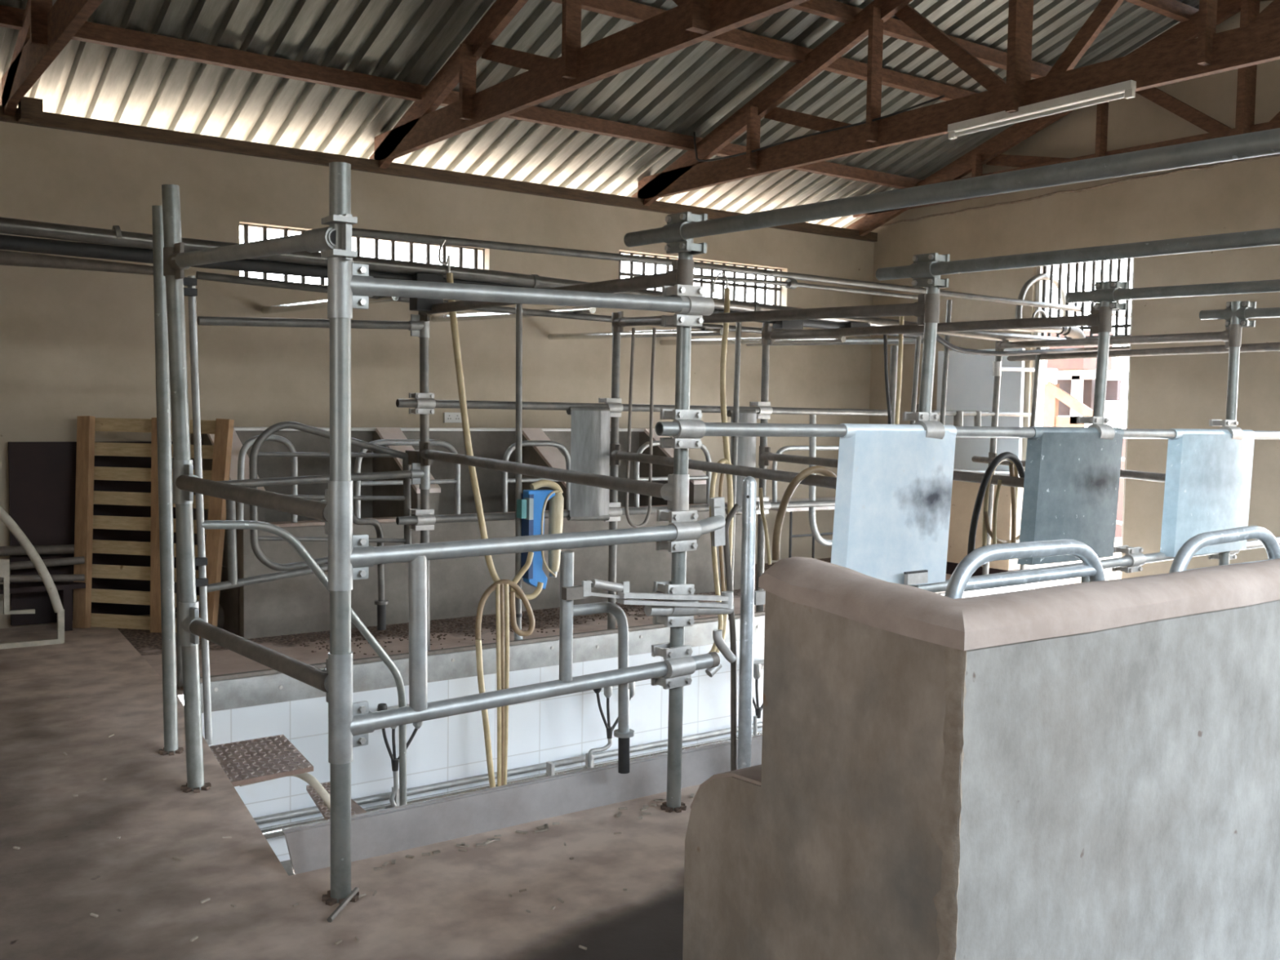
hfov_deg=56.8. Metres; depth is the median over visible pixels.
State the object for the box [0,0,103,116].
roof truss
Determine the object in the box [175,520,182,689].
post
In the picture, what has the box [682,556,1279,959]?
concrete wall
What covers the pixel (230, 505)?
bar
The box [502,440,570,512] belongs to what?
hoop
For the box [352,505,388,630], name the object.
pipe
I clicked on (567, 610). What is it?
metal pipe
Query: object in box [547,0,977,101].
purlin
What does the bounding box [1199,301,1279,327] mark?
pipe
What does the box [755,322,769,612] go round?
post
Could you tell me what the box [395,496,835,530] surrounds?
rail
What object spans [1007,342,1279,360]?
cross beam
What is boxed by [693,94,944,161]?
cable
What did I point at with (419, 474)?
rail
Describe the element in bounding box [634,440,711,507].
hoop
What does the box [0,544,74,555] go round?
pipe
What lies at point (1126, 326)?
window
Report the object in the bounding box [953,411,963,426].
outlet
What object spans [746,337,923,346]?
stay
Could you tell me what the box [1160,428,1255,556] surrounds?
sheet
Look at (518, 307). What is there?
stand
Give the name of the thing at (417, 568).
bar
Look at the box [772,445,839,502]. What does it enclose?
hoop
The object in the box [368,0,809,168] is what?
roof truss
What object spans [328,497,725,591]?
rail
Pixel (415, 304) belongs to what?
pulsator
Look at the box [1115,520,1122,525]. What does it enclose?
rail
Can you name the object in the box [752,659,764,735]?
cluster
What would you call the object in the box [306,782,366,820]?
step
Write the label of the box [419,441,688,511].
pipe
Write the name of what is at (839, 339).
stay
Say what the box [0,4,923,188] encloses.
purlin
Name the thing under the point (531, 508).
meter
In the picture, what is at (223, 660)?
platform
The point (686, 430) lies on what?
rail
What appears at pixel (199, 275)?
air line
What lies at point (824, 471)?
hose
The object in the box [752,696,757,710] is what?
cup
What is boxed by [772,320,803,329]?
pulsator
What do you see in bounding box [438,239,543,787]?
hose
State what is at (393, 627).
litter
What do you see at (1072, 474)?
sheet
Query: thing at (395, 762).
cluster
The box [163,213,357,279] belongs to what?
rail
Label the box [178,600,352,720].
rail
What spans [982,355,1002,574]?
post
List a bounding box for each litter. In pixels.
[13,695,694,950]
[281,599,700,655]
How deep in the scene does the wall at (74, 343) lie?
8.63 m
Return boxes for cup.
[377,702,394,759]
[389,707,397,759]
[397,721,422,759]
[593,688,608,729]
[603,685,612,728]
[612,681,635,731]
[752,662,760,707]
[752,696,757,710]
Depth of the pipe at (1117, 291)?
5.41 m
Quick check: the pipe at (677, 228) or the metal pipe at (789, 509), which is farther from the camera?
the metal pipe at (789, 509)
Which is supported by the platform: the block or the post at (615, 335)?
the post at (615, 335)
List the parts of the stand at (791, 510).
leg, leg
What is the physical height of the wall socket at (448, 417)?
0.080 m
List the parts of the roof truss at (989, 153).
web post, web post, king post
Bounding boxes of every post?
[151,204,183,755]
[161,184,211,793]
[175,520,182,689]
[182,275,212,745]
[322,161,359,906]
[419,337,430,650]
[607,331,620,629]
[660,221,693,813]
[728,321,742,615]
[737,475,765,769]
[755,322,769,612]
[887,345,897,424]
[913,261,940,587]
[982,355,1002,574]
[1044,346,1048,386]
[1080,282,1110,582]
[1218,301,1241,565]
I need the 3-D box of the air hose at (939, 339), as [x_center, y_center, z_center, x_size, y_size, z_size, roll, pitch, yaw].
[4.389,-1.203,10.553,5.337,0.345,0.040,-2,4,-36]
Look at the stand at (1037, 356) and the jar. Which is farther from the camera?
the stand at (1037, 356)
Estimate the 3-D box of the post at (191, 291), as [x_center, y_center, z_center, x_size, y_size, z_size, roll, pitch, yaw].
[-1.873,0.144,5.008,0.127,1.999,0.066,-2,4,-36]
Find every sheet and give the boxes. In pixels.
[566,406,610,520]
[725,408,756,515]
[831,423,956,586]
[1017,426,1124,564]
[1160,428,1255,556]
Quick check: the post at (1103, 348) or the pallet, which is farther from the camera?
the pallet
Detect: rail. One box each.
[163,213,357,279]
[172,459,352,547]
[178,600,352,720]
[196,314,429,337]
[206,563,328,592]
[216,462,430,489]
[327,249,715,327]
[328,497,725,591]
[328,642,719,764]
[395,392,892,418]
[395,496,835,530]
[654,408,1279,448]
[915,404,1041,417]
[919,536,1279,592]
[991,361,1057,376]
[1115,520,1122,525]
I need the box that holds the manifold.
[932,409,989,426]
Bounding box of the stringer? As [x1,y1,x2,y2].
[240,772,330,811]
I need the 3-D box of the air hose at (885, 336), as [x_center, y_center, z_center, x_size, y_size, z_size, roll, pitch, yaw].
[1.838,-0.754,8.787,0.121,0.858,0.026,-2,4,-36]
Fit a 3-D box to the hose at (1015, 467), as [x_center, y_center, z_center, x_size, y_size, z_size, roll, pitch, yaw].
[1.900,0.136,6.218,0.543,0.568,0.084,-2,4,-36]
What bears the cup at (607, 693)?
on the cluster at (607, 693)
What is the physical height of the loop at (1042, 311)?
0.186 m
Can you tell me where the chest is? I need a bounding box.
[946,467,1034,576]
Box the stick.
[327,887,359,922]
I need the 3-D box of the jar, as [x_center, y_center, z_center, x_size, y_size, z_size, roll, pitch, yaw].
[-0.505,0.324,7.106,0.093,0.520,0.088,-2,4,-36]
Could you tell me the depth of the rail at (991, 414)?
9.89 m
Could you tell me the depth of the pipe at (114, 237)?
6.43 m
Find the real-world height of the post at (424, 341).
2.036 m
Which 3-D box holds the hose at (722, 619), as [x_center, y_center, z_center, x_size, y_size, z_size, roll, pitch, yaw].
[0.530,-0.112,7.674,0.159,2.475,0.346,1,3,2]
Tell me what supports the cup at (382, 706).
on the cluster at (395, 762)
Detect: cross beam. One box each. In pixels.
[418,258,693,321]
[611,293,939,332]
[761,306,1112,345]
[995,324,1241,351]
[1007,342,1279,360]
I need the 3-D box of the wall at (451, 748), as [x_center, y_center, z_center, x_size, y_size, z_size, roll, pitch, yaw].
[0.520,1.507,7.989,7.030,0.850,0.100,-2,4,-36]
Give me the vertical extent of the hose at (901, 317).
1.484 m
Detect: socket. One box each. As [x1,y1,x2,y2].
[443,412,462,422]
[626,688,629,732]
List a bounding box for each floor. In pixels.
[0,623,700,959]
[280,859,294,875]
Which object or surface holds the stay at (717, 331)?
attached to the wall at (74, 343)
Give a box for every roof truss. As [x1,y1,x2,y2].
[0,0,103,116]
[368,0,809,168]
[631,0,1279,205]
[845,0,1279,235]
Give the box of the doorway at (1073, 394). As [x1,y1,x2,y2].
[1043,329,1125,537]
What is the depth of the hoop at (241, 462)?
7.29 m
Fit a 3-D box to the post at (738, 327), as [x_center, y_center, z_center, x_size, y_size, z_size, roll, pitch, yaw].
[0.630,-0.078,7.992,0.082,2.122,0.068,-2,4,-36]
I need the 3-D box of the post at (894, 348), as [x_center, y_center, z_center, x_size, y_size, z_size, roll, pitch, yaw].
[2.028,-0.094,9.655,0.112,1.998,0.107,-2,4,-36]
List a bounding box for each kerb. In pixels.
[200,583,1030,712]
[281,733,762,874]
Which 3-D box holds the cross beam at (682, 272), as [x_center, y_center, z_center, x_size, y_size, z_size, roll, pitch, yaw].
[-0.533,-0.841,5.462,0.063,0.202,2.950,-1,4,-29]
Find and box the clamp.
[644,581,733,626]
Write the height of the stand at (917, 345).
2.186 m
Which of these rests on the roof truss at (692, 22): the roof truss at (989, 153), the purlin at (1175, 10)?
the purlin at (1175, 10)
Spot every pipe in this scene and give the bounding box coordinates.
[0,217,1065,342]
[0,234,924,338]
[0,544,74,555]
[0,573,84,582]
[9,555,84,569]
[351,227,1130,318]
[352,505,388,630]
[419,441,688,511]
[559,551,634,773]
[609,443,836,488]
[623,128,1279,254]
[755,497,835,511]
[758,445,1024,488]
[808,414,832,546]
[875,227,1279,288]
[971,452,1165,482]
[1065,279,1279,311]
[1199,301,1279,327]
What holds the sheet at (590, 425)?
hanging from the rail at (424, 403)
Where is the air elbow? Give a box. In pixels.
[705,629,736,677]
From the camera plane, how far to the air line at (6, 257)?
6.87 m
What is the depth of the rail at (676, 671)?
3.78 m
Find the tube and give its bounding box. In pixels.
[723,503,739,770]
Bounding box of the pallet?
[72,415,234,638]
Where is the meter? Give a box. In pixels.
[516,479,564,589]
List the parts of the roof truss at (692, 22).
web post, web post, king post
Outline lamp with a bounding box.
[947,80,1136,139]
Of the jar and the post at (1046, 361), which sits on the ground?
the post at (1046, 361)
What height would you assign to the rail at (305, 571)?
0.168 m
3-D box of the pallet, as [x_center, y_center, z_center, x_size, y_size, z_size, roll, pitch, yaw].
[-3.072,0.280,7.450,1.116,1.349,0.253,2,4,17]
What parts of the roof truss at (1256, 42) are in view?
web post, web post, king post, web post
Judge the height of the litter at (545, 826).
0.005 m
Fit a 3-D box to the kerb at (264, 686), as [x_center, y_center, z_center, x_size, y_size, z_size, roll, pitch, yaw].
[0.492,1.002,7.881,6.780,0.170,0.058,-2,4,-36]
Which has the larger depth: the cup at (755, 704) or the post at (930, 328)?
the cup at (755, 704)
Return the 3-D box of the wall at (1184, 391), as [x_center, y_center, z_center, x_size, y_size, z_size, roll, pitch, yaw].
[5.257,-1.294,8.112,0.200,4.679,9.850,-2,4,-36]
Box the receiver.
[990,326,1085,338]
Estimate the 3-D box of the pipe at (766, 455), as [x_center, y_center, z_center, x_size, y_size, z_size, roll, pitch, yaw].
[1.519,-0.060,6.993,0.063,0.177,3.002,-1,4,-26]
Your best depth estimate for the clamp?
4.21 m
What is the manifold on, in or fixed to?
attached to the rail at (991, 414)
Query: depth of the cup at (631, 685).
7.27 m
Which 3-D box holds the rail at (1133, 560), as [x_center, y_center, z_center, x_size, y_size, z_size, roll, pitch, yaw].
[2.593,0.393,6.044,3.834,0.129,0.118,-2,4,-36]
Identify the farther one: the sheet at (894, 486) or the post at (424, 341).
the post at (424, 341)
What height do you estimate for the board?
1.160 m
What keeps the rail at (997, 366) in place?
attached to the post at (996, 396)
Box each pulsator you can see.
[409,272,443,311]
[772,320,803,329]
[845,322,870,337]
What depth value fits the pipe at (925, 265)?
4.31 m
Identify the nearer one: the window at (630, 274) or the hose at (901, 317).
the hose at (901, 317)
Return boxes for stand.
[514,303,522,639]
[755,497,835,558]
[910,320,920,424]
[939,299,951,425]
[1019,347,1040,569]
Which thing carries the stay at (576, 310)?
attached to the wall at (74, 343)
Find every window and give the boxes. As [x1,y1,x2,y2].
[239,223,484,284]
[618,251,782,306]
[1041,257,1130,351]
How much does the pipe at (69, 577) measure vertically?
0.080 m
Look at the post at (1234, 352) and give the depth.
6.37 m
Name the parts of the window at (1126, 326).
frame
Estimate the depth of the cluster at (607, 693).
7.19 m
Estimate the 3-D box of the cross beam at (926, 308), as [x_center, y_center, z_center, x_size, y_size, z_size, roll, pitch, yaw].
[0.533,-0.856,6.217,0.063,0.240,2.992,-1,4,-28]
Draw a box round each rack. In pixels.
[0,506,64,648]
[0,581,85,631]
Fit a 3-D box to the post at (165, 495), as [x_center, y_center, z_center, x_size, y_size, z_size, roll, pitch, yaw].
[-1.927,0.015,4.832,0.104,2.232,0.096,-2,4,-36]
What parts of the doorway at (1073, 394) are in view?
panel, panel, rail, frame post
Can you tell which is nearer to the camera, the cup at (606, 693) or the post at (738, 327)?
the cup at (606, 693)
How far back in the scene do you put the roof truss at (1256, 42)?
7.64 m
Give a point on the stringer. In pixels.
(307, 777)
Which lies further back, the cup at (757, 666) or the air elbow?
the cup at (757, 666)
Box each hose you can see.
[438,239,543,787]
[708,272,733,653]
[759,465,836,564]
[883,334,891,424]
[894,315,903,424]
[936,334,1125,355]
[967,451,1024,554]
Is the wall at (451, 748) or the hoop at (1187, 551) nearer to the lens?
the hoop at (1187, 551)
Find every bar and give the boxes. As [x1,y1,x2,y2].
[226,499,237,584]
[408,555,427,711]
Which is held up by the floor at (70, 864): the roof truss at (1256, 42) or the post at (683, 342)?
the post at (683, 342)
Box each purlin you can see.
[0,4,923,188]
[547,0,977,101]
[791,0,1053,78]
[1124,0,1199,22]
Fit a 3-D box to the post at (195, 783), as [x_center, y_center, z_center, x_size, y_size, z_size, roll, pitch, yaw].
[-1.671,0.049,4.364,0.158,2.229,0.107,-2,4,-36]
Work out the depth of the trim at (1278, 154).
9.89 m
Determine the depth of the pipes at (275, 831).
6.79 m
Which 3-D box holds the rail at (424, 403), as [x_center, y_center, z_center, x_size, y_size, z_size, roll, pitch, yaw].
[0.253,-0.473,7.835,4.026,0.126,0.114,-2,4,-36]
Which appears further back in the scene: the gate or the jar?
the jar
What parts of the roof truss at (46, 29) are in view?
web post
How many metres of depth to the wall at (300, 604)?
8.29 m
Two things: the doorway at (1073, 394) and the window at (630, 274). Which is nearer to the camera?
the window at (630, 274)
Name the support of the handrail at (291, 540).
attached to the post at (191, 291)
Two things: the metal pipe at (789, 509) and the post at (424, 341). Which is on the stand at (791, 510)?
the metal pipe at (789, 509)
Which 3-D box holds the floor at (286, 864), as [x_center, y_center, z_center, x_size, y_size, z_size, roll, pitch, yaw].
[1.107,2.019,6.717,7.600,0.001,2.700,-2,4,-36]
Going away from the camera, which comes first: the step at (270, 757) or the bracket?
the bracket
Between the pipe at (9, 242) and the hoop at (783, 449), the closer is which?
the pipe at (9, 242)
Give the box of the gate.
[248,421,433,571]
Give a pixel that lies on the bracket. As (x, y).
(579, 592)
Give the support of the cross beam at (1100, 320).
attached to the post at (1103, 348)
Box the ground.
[1037,537,1121,584]
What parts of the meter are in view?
plate, display frame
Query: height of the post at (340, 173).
2.129 m
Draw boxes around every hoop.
[236,434,297,522]
[354,439,460,518]
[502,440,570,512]
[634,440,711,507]
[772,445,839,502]
[944,539,1105,599]
[1168,525,1279,573]
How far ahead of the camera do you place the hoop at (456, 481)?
7.85 m
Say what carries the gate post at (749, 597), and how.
on the floor at (70, 864)
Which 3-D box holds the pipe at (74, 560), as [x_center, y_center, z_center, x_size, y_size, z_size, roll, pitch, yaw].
[-3.777,0.522,7.301,0.644,0.066,0.048,-2,4,-36]
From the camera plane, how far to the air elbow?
4.47 m
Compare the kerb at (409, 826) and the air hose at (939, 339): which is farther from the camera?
the air hose at (939, 339)
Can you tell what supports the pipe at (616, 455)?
attached to the post at (930, 328)
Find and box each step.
[208,734,313,786]
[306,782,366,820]
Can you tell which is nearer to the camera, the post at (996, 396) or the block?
the block
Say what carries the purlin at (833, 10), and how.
on the roof truss at (692, 22)
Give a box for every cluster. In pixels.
[377,702,422,807]
[587,681,635,767]
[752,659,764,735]
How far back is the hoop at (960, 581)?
3.24 m
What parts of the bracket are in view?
link rod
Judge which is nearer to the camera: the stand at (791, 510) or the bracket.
the bracket
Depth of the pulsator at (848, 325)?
8.51 m
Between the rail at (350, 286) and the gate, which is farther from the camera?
the gate
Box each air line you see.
[0,249,153,275]
[195,271,802,333]
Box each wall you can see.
[0,120,874,628]
[191,426,742,639]
[201,637,764,862]
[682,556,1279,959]
[869,0,1279,578]
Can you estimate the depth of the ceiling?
8.50 m
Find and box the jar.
[547,492,564,577]
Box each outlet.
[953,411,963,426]
[973,411,981,426]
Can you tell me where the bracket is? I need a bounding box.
[561,578,733,608]
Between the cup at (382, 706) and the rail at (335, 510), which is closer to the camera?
the rail at (335, 510)
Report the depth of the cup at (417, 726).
6.43 m
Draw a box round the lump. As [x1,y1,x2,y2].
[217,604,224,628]
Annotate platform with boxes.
[117,557,1065,695]
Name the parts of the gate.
hinge plate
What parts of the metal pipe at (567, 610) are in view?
arm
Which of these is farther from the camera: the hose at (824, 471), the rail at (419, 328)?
the rail at (419, 328)
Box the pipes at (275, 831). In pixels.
[253,721,762,839]
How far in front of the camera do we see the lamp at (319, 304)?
7.63 m
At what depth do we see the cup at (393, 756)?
6.37 m
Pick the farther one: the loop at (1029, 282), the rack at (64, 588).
the loop at (1029, 282)
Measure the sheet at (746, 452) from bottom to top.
0.739 m
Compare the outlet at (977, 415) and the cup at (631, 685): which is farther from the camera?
the outlet at (977, 415)
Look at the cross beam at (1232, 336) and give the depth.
7.27 m
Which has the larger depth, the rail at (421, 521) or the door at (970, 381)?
the door at (970, 381)
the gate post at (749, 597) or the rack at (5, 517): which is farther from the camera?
the rack at (5, 517)
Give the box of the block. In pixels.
[17,96,43,124]
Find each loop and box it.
[1015,273,1066,319]
[1031,309,1046,318]
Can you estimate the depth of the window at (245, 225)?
8.95 m
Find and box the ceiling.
[0,0,1199,228]
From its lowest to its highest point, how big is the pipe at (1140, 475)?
0.165 m
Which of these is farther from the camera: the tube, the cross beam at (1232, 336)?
the cross beam at (1232, 336)
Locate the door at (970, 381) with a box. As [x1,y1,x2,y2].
[936,257,1134,578]
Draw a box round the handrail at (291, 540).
[201,520,406,805]
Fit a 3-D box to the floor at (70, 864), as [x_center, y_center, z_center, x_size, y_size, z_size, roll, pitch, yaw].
[0.441,1.169,4.838,11.550,0.001,9.550,-2,4,-36]
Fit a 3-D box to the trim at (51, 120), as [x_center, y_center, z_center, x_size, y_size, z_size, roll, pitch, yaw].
[-2.338,-2.308,8.525,11.950,0.085,0.150,-2,4,-36]
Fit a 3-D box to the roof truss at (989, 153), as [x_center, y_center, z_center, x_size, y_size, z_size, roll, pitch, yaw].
[4.917,-2.838,7.908,0.210,1.479,9.690,-2,4,-36]
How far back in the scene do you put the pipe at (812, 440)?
8.58 m
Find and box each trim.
[0,105,877,241]
[879,153,1279,226]
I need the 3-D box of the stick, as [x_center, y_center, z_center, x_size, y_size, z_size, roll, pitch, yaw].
[-0.853,1.221,3.408,0.016,0.016,0.208,1,3,7]
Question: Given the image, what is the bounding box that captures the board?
[8,441,176,626]
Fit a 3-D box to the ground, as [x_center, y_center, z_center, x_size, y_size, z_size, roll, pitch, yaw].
[6.220,0.582,16.977,110.000,0.001,100.000,-2,4,-36]
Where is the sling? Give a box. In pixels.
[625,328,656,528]
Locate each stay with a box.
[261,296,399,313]
[431,306,595,322]
[547,328,722,339]
[659,336,845,345]
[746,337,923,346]

